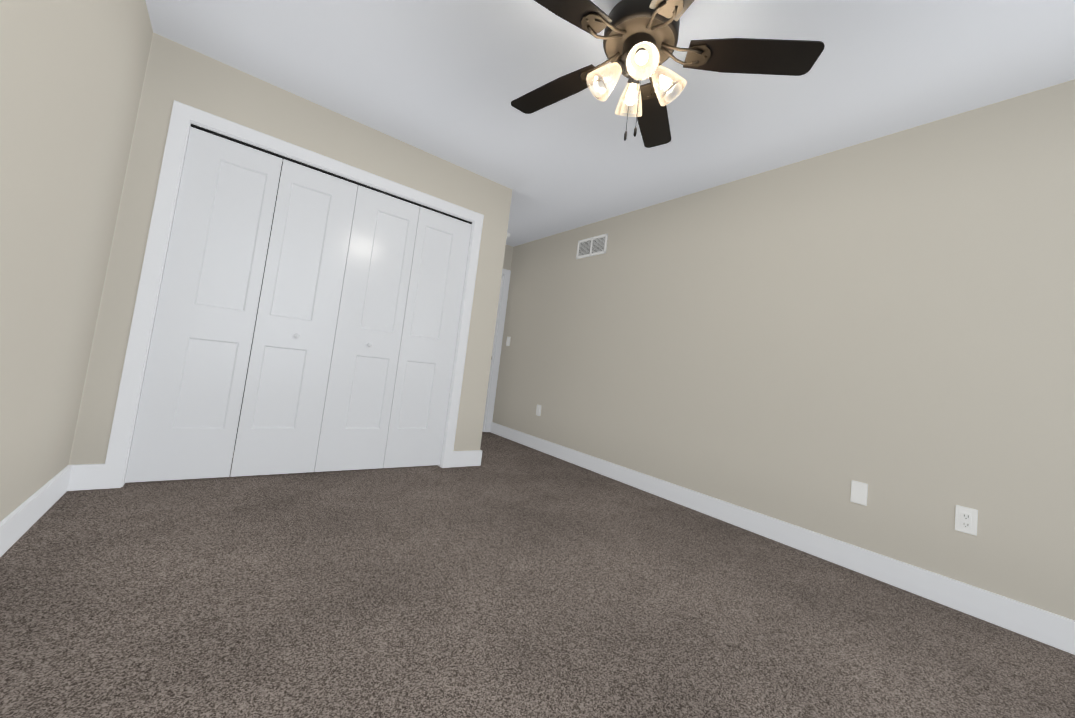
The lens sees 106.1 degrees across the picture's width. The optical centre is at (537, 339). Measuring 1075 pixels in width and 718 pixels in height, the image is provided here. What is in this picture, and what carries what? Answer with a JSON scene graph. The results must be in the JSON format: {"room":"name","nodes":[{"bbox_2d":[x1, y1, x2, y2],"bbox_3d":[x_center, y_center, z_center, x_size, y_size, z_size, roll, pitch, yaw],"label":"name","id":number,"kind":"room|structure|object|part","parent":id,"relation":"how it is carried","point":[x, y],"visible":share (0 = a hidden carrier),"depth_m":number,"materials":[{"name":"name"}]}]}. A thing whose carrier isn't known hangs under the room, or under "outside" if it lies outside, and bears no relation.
{"room":"empty bedroom","nodes":[
{"label":"empty bedroom","id":0,"kind":"room"},
{"bbox_2d":[0,0,152,521],"bbox_3d":[-1.043,-0.435,0.469,0.120,2.440,5.826,10,-5,-37],"label":"wall","id":1,"kind":"structure","parent":0,"point":[72,74],"depth_m":1.47,"materials":[{"name":"beige paint"}]},
{"bbox_2d":[0,465,71,556],"bbox_3d":[-0.887,0.727,0.118,0.015,0.125,4.806,10,-5,-37],"label":"baseboard","id":2,"kind":"structure","parent":1,"relation":"attached to","point":[20,520],"depth_m":1.63,"materials":[{"name":"white wood"}]},
{"bbox_2d":[234,161,282,449],"bbox_3d":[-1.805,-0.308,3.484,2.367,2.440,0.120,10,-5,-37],"label":"gap","id":3,"kind":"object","parent":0,"point":[258,305],"depth_m":3.13,"materials":[{"name":"black"}]},
{"bbox_2d":[69,32,512,464],"bbox_3d":[-1.330,-0.297,2.865,2.367,2.440,0.120,10,-5,-37],"label":"wall","id":4,"kind":"structure","parent":0,"point":[180,73],"depth_m":2.42,"materials":[{"name":"beige paint"}]},
{"bbox_2d":[125,127,282,482],"bbox_3d":[-1.925,-0.193,2.380,0.449,1.997,0.032,10,-5,-37],"label":"closet door","id":5,"kind":"structure","parent":4,"relation":"in","point":[188,415],"depth_m":2.36,"materials":[{"name":"white wood"}]},
{"bbox_2d":[67,450,481,490],"bbox_3d":[-1.850,0.843,3.310,2.367,0.125,1.455,10,-5,-37],"label":"baseboard","id":6,"kind":"structure","parent":4,"relation":"attached to","point":[86,476],"depth_m":2.07,"materials":[{"name":"white wood"}]},
{"bbox_2d":[100,100,483,488],"bbox_3d":[-1.395,-0.142,2.807,1.976,2.111,0.136,10,-5,-37],"label":"trim","id":7,"kind":"structure","parent":4,"relation":"attached to","point":[184,117],"depth_m":2.24,"materials":[{"name":"white wood"}]},
{"bbox_2d":[230,159,357,476],"bbox_3d":[-1.559,-0.131,2.641,0.449,1.997,0.065,10,-5,-37],"label":"closet door","id":8,"kind":"structure","parent":4,"relation":"in","point":[280,421],"depth_m":2.64,"materials":[{"name":"white wood"}]},
{"bbox_2d":[190,124,471,223],"bbox_3d":[-1.276,-1.103,2.868,1.817,0.012,0.038,10,-5,-37],"label":"door track","id":9,"kind":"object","parent":4,"relation":"attached to","point":[298,162],"depth_m":2.70,"materials":[{"name":"black metal"}]},
{"bbox_2d":[314,185,419,471],"bbox_3d":[-1.202,-0.070,2.916,0.449,1.997,0.065,10,-5,-37],"label":"closet door","id":10,"kind":"structure","parent":4,"relation":"in","point":[361,381],"depth_m":2.91,"materials":[{"name":"white wood"}]},
{"bbox_2d":[383,207,471,467],"bbox_3d":[-0.856,-0.008,3.204,0.449,1.997,0.032,10,-5,-37],"label":"closet door","id":11,"kind":"structure","parent":4,"relation":"in","point":[417,420],"depth_m":3.19,"materials":[{"name":"white wood"}]},
{"bbox_2d":[503,244,512,269],"bbox_3d":[-0.936,-0.099,4.987,1.111,2.440,0.120,10,-5,-37],"label":"wall","id":12,"kind":"structure","parent":0,"point":[507,257],"depth_m":5.31,"materials":[{"name":"beige paint"}]},
{"bbox_2d":[482,269,510,431],"bbox_3d":[-0.880,0.077,5.024,0.926,2.110,0.138,10,-5,-37],"label":"door frame","id":13,"kind":"structure","parent":12,"relation":"attached to","point":[496,352],"depth_m":5.22,"materials":[{"name":"white wood"}]},
{"bbox_2d":[0,432,1074,717],"bbox_3d":[-0.354,1.046,2.118,3.598,0.100,7.560,10,-5,-37],"label":"floor","id":14,"kind":"structure","parent":0,"point":[508,578],"depth_m":1.44,"materials":[{"name":"carpet"}]},
{"bbox_2d":[146,0,1074,246],"bbox_3d":[-0.059,-1.470,2.298,3.598,0.100,7.560,10,-5,-37],"label":"ceiling","id":15,"kind":"structure","parent":0,"point":[449,80],"depth_m":2.14,"materials":[{"name":"white paint"}]},
{"bbox_2d":[511,0,824,147],"bbox_3d":[0.359,-1.099,1.583,1.264,0.640,1.278,10,-5,-37],"label":"ceiling fan","id":16,"kind":"object","parent":15,"relation":"hanging from","point":[640,39],"visible":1,"depth_m":1.54,"materials":[{"name":"black wood"}]},
{"bbox_3d":[0.079,-1.146,1.865,0.210,0.028,0.489,10,-5,-37],"label":"blade","id":17,"kind":"part","parent":16,"relation":"part of","materials":[{"name":"brown wood"}]},
{"bbox_3d":[0.035,-1.186,1.380,0.487,0.028,0.178,10,-5,-37],"label":"blade","id":18,"kind":"part","parent":16,"relation":"part of","materials":[{"name":"brown wood"}]},
{"bbox_3d":[0.251,-1.019,1.590,0.126,0.140,0.121,10,-5,-37],"label":"lamp shade","id":19,"kind":"part","parent":16,"relation":"part of","materials":[{"name":"white glass"}]},
{"bbox_2d":[613,58,628,74],"bbox_3d":[0.323,-1.075,1.589,0.054,0.051,0.052,10,-5,-37],"label":"socket","id":20,"kind":"object","parent":16,"relation":"attached to","point":[620,65],"depth_m":1.57,"materials":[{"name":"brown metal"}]},
{"bbox_3d":[0.393,-0.994,1.713,0.121,0.140,0.126,10,-5,-37],"label":"lamp shade","id":21,"kind":"part","parent":16,"relation":"part of","materials":[{"name":"white glass"}]},
{"bbox_2d":[627,68,639,83],"bbox_3d":[0.396,-1.062,1.653,0.052,0.051,0.054,10,-5,-37],"label":"socket","id":22,"kind":"object","parent":16,"relation":"attached to","point":[634,81],"depth_m":1.64,"materials":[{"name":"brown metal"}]},
{"bbox_3d":[0.381,-1.036,1.479,0.055,0.072,0.058,10,-5,-37],"label":"bulb","id":23,"kind":"part","parent":16,"relation":"part of","materials":[{"name":"white glass"}]},
{"bbox_3d":[0.375,-1.015,1.447,0.121,0.140,0.126,10,-5,-37],"label":"lamp shade","id":24,"kind":"part","parent":16,"relation":"part of","materials":[{"name":"white glass"}]},
{"bbox_3d":[0.561,-1.082,1.975,0.468,0.028,0.331,10,-5,-37],"label":"blade","id":25,"kind":"part","parent":16,"relation":"part of","materials":[{"name":"brown wood"}]},
{"bbox_3d":[0.516,-0.990,1.570,0.126,0.140,0.121,10,-5,-37],"label":"lamp shade","id":26,"kind":"part","parent":16,"relation":"part of","materials":[{"name":"white glass"}]},
{"bbox_3d":[0.490,-1.147,1.177,0.305,0.028,0.477,10,-5,-37],"label":"blade","id":27,"kind":"part","parent":16,"relation":"part of","materials":[{"name":"brown wood"}]},
{"bbox_3d":[0.815,-1.083,1.548,0.423,0.028,0.405,10,-5,-37],"label":"blade","id":28,"kind":"part","parent":16,"relation":"part of","materials":[{"name":"brown wood"}]},
{"bbox_2d":[492,79,1074,620],"bbox_3d":[1.158,0.023,3.260,0.120,2.440,7.560,10,-5,-37],"label":"wall","id":29,"kind":"structure","parent":0,"point":[888,321],"depth_m":2.30,"materials":[{"name":"beige paint"}]},
{"bbox_2d":[506,337,510,345],"bbox_3d":[-0.376,0.022,5.135,0.019,0.114,0.070,10,-5,-37],"label":"light switch","id":30,"kind":"object","parent":29,"relation":"attached to","point":[508,342],"visible":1,"depth_m":5.13,"materials":[{"name":"white plastic"}]},
{"bbox_2d":[536,405,540,415],"bbox_3d":[0.012,0.783,4.470,0.009,0.114,0.070,10,-5,-37],"label":"outlet","id":31,"kind":"object","parent":29,"relation":"attached to","point":[538,411],"visible":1,"depth_m":4.46,"materials":[{"name":"white plastic"}]},
{"bbox_2d":[576,233,607,258],"bbox_3d":[0.555,-0.953,4.153,0.010,0.196,0.420,10,-5,-37],"label":"air vent","id":32,"kind":"object","parent":29,"relation":"in","point":[593,246],"visible":1,"depth_m":4.14,"materials":[{"name":"white metal"}]},
{"bbox_2d":[490,422,1074,654],"bbox_3d":[1.297,1.169,2.711,0.015,0.125,6.246,10,-5,-37],"label":"baseboard","id":33,"kind":"structure","parent":29,"relation":"attached to","point":[1046,627],"depth_m":2.17,"materials":[{"name":"white wood"}]},
{"bbox_2d":[851,480,867,505],"bbox_3d":[1.752,0.836,2.201,0.007,0.114,0.070,10,-5,-37],"label":"outlet","id":34,"kind":"object","parent":29,"relation":"attached to","point":[859,491],"visible":1,"depth_m":2.20,"materials":[{"name":"white plastic"}]},
{"bbox_2d":[955,505,977,535],"bbox_3d":[1.996,0.842,1.882,0.009,0.114,0.070,10,-5,-37],"label":"electrical outlet","id":35,"kind":"object","parent":29,"relation":"attached to","point":[965,519],"visible":1,"depth_m":1.88,"materials":[{"name":"white plastic"}]}
]}

